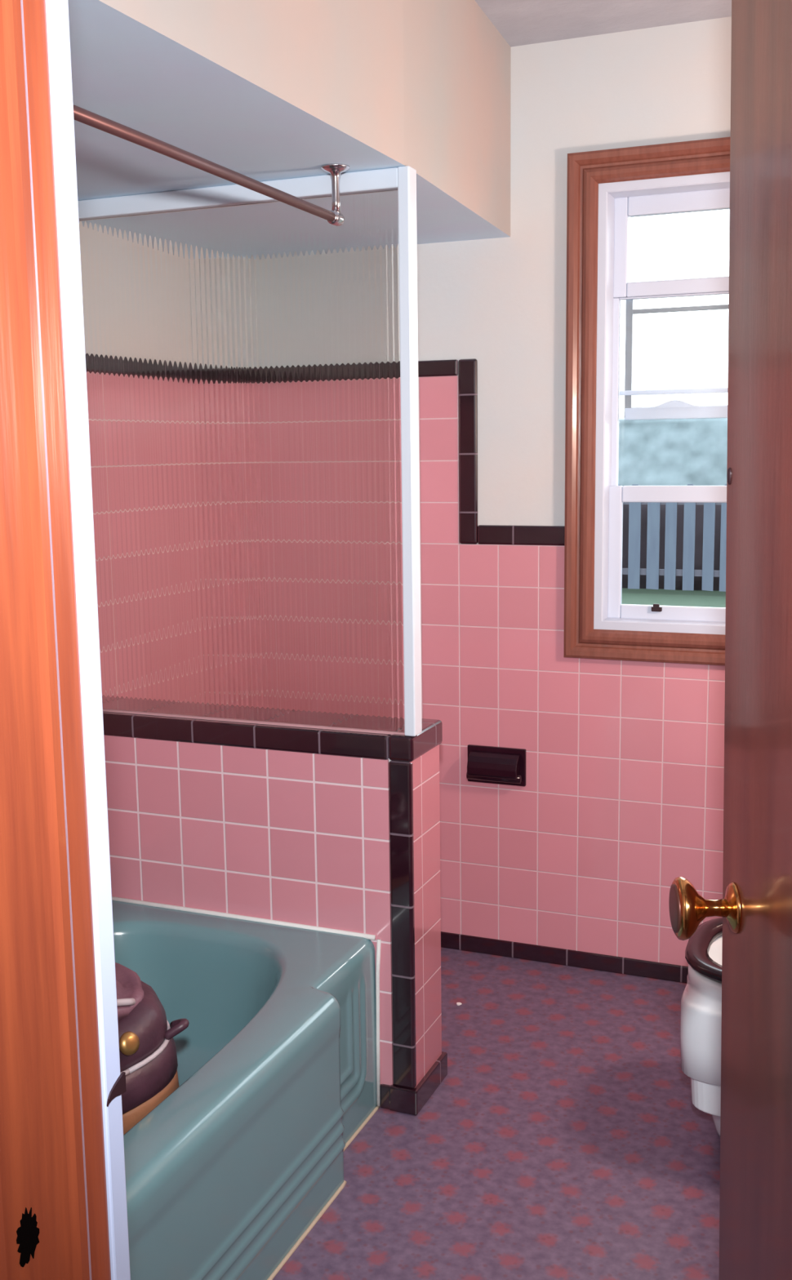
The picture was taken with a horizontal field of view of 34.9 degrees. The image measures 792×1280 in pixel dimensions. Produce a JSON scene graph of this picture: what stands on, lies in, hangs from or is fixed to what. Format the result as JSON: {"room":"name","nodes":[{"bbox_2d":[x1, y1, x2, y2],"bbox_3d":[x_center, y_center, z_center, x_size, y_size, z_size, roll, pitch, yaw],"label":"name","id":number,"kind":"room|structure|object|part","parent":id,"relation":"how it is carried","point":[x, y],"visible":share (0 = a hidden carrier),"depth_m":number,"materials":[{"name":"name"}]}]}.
{"room":"bathroom","nodes":[
{"label":"bathroom","id":0,"kind":"room"},
{"bbox_2d":[102,711,442,1106],"bbox_3d":[-0.339,0.562,2.830,0.888,0.810,0.181,3,9,22],"label":"wall partition","id":1,"kind":"structure","parent":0,"point":[336,829],"depth_m":2.67,"materials":[{"name":"tile"}]},
{"bbox_2d":[77,165,422,736],"bbox_3d":[-0.374,-0.369,2.626,0.892,1.097,0.040,3,9,22],"label":"glass screen","id":2,"kind":"object","parent":1,"relation":"on","point":[251,357],"visible":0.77,"depth_m":2.59,"materials":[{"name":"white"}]},
{"bbox_3d":[0.028,-0.350,2.462,0.024,1.094,0.040,3,9,22],"label":"post","id":3,"kind":"part","parent":2,"relation":"part of","materials":[{"name":"white metal"}]},
{"bbox_2d":[379,1051,447,1115],"bbox_3d":[0.040,0.954,2.733,0.086,0.055,0.190,3,9,22],"label":"baseboard","id":4,"kind":"structure","parent":1,"relation":"attached to","point":[393,1098],"depth_m":2.66,"materials":[{"name":"black tile"}]},
{"bbox_2d":[67,0,511,244],"bbox_3d":[-0.522,-1.085,2.197,0.896,0.452,2.388,3,9,22],"label":"soffit","id":5,"kind":"structure","parent":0,"point":[260,91],"depth_m":2.17,"materials":[{"name":"paint"}]},
{"bbox_2d":[73,104,349,226],"bbox_3d":[-0.380,-0.726,1.707,0.054,0.115,1.499,3,9,22],"label":"shower curtain rod","id":6,"kind":"object","parent":5,"relation":"hanging from","point":[334,216],"visible":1,"depth_m":1.95,"materials":[{"name":"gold metal"}]},
{"bbox_2d":[272,946,719,1279],"bbox_3d":[0.102,1.102,2.269,2.378,0.100,2.608,3,9,22],"label":"floor","id":7,"kind":"structure","parent":0,"point":[563,1136],"depth_m":2.49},
{"bbox_2d":[111,896,381,1279],"bbox_3d":[-0.671,0.895,2.099,0.857,0.387,1.518,3,9,22],"label":"bathtub","id":8,"kind":"object","parent":7,"relation":"on","point":[278,1052],"visible":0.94,"depth_m":2.24,"materials":[{"name":"green ceramic"}]},
{"bbox_2d":[115,962,189,1134],"bbox_3d":[-0.639,0.775,2.225,0.538,0.398,0.420,7,12,42],"label":"bag","id":9,"kind":"object","parent":8,"relation":"in","point":[148,1056],"visible":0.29,"depth_m":2.11,"materials":[{"name":"brown leather"}]},
{"bbox_3d":[-0.505,0.611,2.074,0.169,0.031,0.031,-7,11,-36],"label":"handle","id":10,"kind":"part","parent":9,"relation":"part of","materials":[{"name":"grey leather"}]},
{"bbox_3d":[-0.642,0.613,2.203,0.423,0.042,0.340,3,9,22],"label":"panel","id":11,"kind":"part","parent":9,"relation":"part of","materials":[{"name":"leather"}]},
{"bbox_3d":[-0.641,0.652,2.207,0.501,0.079,0.406,3,9,22],"label":"crown","id":12,"kind":"part","parent":9,"relation":"part of","materials":[{"name":"leather"}]},
{"bbox_2d":[680,917,722,1137],"bbox_3d":[0.936,0.612,2.393,0.754,0.810,0.500,3,9,22],"label":"toilet","id":13,"kind":"object","parent":7,"relation":"on","point":[700,1022],"visible":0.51,"depth_m":2.40,"materials":[{"name":"white ceramic"}]},
{"bbox_3d":[0.839,0.732,2.453,0.529,0.204,0.360,3,9,22],"label":"bowl","id":14,"kind":"part","parent":13,"relation":"part of","materials":[{"name":"white ceramic"}]},
{"bbox_3d":[0.809,0.617,2.447,0.478,0.021,0.356,3,9,22],"label":"seat","id":15,"kind":"part","parent":13,"relation":"part of","materials":[{"name":"black plastic"}]},
{"bbox_2d":[417,16,731,966],"bbox_3d":[0.570,-0.146,3.261,2.378,2.657,0.146,3,9,22],"label":"wall","id":16,"kind":"structure","parent":0,"point":[622,797],"depth_m":3.27,"materials":[{"name":"tile"}]},
{"bbox_2d":[466,744,526,786],"bbox_3d":[0.263,0.339,3.365,0.163,0.101,0.048,3,9,22],"label":"toilet paper holder","id":17,"kind":"object","parent":16,"relation":"attached to","point":[485,764],"visible":1,"depth_m":3.35,"materials":[{"name":"black ceramic"}]},
{"bbox_2d":[440,931,688,982],"bbox_3d":[0.556,0.858,3.348,2.178,0.046,0.008,3,9,22],"label":"baseboard","id":18,"kind":"structure","parent":16,"relation":"attached to","point":[666,971],"depth_m":3.38,"materials":[{"name":"black tile"}]},
{"bbox_2d":[563,136,730,665],"bbox_3d":[0.791,-0.565,3.095,0.730,1.245,0.161,3,9,22],"label":"window","id":19,"kind":"structure","parent":16,"relation":"in","point":[606,188],"depth_m":3.15,"materials":[{"name":"brown wood"}]},
{"bbox_3d":[0.803,-0.614,3.116,0.508,0.468,0.004,3,9,22],"label":"pane","id":20,"kind":"part","parent":19,"relation":"part of","materials":[{"name":"clear glass"}]},
{"bbox_3d":[0.799,-0.214,3.155,0.540,0.342,0.019,3,9,22],"label":"sash","id":21,"kind":"part","parent":19,"relation":"part of","materials":[{"name":"white paint"}]},
{"bbox_3d":[0.803,-0.610,3.117,0.540,0.486,0.022,3,9,22],"label":"sash","id":22,"kind":"part","parent":19,"relation":"part of","materials":[{"name":"white paint"}]},
{"bbox_3d":[0.798,-0.971,3.063,0.540,0.243,0.027,3,9,22],"label":"sash","id":23,"kind":"part","parent":19,"relation":"part of","materials":[{"name":"white paint"}]},
{"bbox_3d":[0.810,-0.621,3.133,0.539,0.012,0.008,3,9,22],"label":"sash rail","id":24,"kind":"part","parent":19,"relation":"part of","materials":[{"name":"white paint"}]},
{"bbox_3d":[0.816,-0.572,3.155,0.488,0.032,0.022,3,9,22],"label":"sash rail","id":25,"kind":"part","parent":19,"relation":"part of","materials":[{"name":"white paint"}]},
{"bbox_3d":[0.814,-0.714,3.133,0.488,0.308,0.020,3,9,22],"label":"storm sash","id":26,"kind":"part","parent":19,"relation":"part of","materials":[{"name":"white wood"}]},
{"bbox_2d":[475,0,731,47],"bbox_3d":[0.071,-1.327,1.901,2.378,0.100,2.608,3,9,22],"label":"ceiling","id":27,"kind":"structure","parent":0,"point":[519,22],"depth_m":2.89,"materials":[{"name":"paint"}]},
{"bbox_3d":[-0.389,0.067,0.944,2.418,2.357,0.130,3,9,22],"label":"wall","id":28,"kind":"structure","parent":0,"visible":0},
{"bbox_2d":[0,0,130,1279],"bbox_3d":[0.055,0.213,0.762,0.805,2.110,0.195,3,9,22],"label":"trim","id":29,"kind":"structure","parent":28,"relation":"attached to","point":[64,1210],"depth_m":0.88,"materials":[{"name":"brown wood"}]},
{"bbox_3d":[-0.255,0.186,0.968,0.074,2.110,0.021,3,9,22],"label":"white casing","id":30,"kind":"part","parent":29,"relation":"part of","materials":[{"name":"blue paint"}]},
{"bbox_3d":[-0.217,0.349,0.978,0.003,0.018,0.022,3,9,22],"label":"strike plate","id":31,"kind":"part","parent":29,"relation":"part of","materials":[{"name":"black metal"}]},
{"bbox_2d":[668,0,791,1279],"bbox_3d":[0.349,0.195,1.084,0.115,2.018,0.622,-1,9,0],"label":"door","id":32,"kind":"structure","parent":28,"relation":"in","point":[755,906],"depth_m":1.23,"materials":[{"name":"brown wood"}]},
{"bbox_3d":[0.298,0.286,1.345,0.006,0.051,0.051,-1,9,0],"label":"knob","id":33,"kind":"part","parent":32,"relation":"part of","materials":[{"name":"gold metal"}]},
{"bbox_3d":[0.326,0.286,1.345,0.055,0.067,0.067,-1,9,0],"label":"knob","id":34,"kind":"part","parent":32,"relation":"part of","materials":[{"name":"gold metal"}]},
{"label":"outside","id":35,"kind":"structure","parent":0,"visible":0},
{"bbox_2d":[621,587,725,607],"bbox_3d":[11.056,-3.071,30.805,60.000,0.100,59.000,3,9,22],"label":"ground","id":36,"kind":"structure","parent":35,"point":[715,598],"depth_m":14.03,"materials":[{"name":"green plant"}]},
{"bbox_2d":[622,504,721,590],"bbox_3d":[3.203,-1.244,15.135,8.535,1.195,0.939,3,9,22],"label":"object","id":37,"kind":"object","parent":36,"relation":"on","point":[699,508],"visible":0.04,"depth_m":14.77,"materials":[{"name":"black"}]},
{"bbox_2d":[617,484,726,591],"bbox_3d":[2.920,-1.148,14.329,6.400,1.254,0.150,3,9,22],"label":"fence","id":38,"kind":"object","parent":36,"relation":"on","point":[633,571],"visible":0.18,"depth_m":14.17,"materials":[{"name":"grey wood"}]},
{"bbox_3d":[2.911,-0.775,14.353,6.400,0.070,0.039,3,9,22],"label":"rail","id":39,"kind":"part","parent":38,"relation":"part of","materials":[{"name":"grey wood"}]},
{"bbox_3d":[2.901,-1.566,14.233,6.400,0.070,0.039,3,9,22],"label":"rail","id":40,"kind":"part","parent":38,"relation":"part of","materials":[{"name":"grey wood"}]},
{"bbox_2d":[617,415,727,485],"bbox_3d":[4.357,-2.142,17.860,13.521,2.122,2.133,3,9,22],"label":"hedge","id":41,"kind":"object","parent":36,"relation":"on","point":[677,451],"visible":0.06,"depth_m":16.99,"materials":[{"name":"green plant"}]}
]}

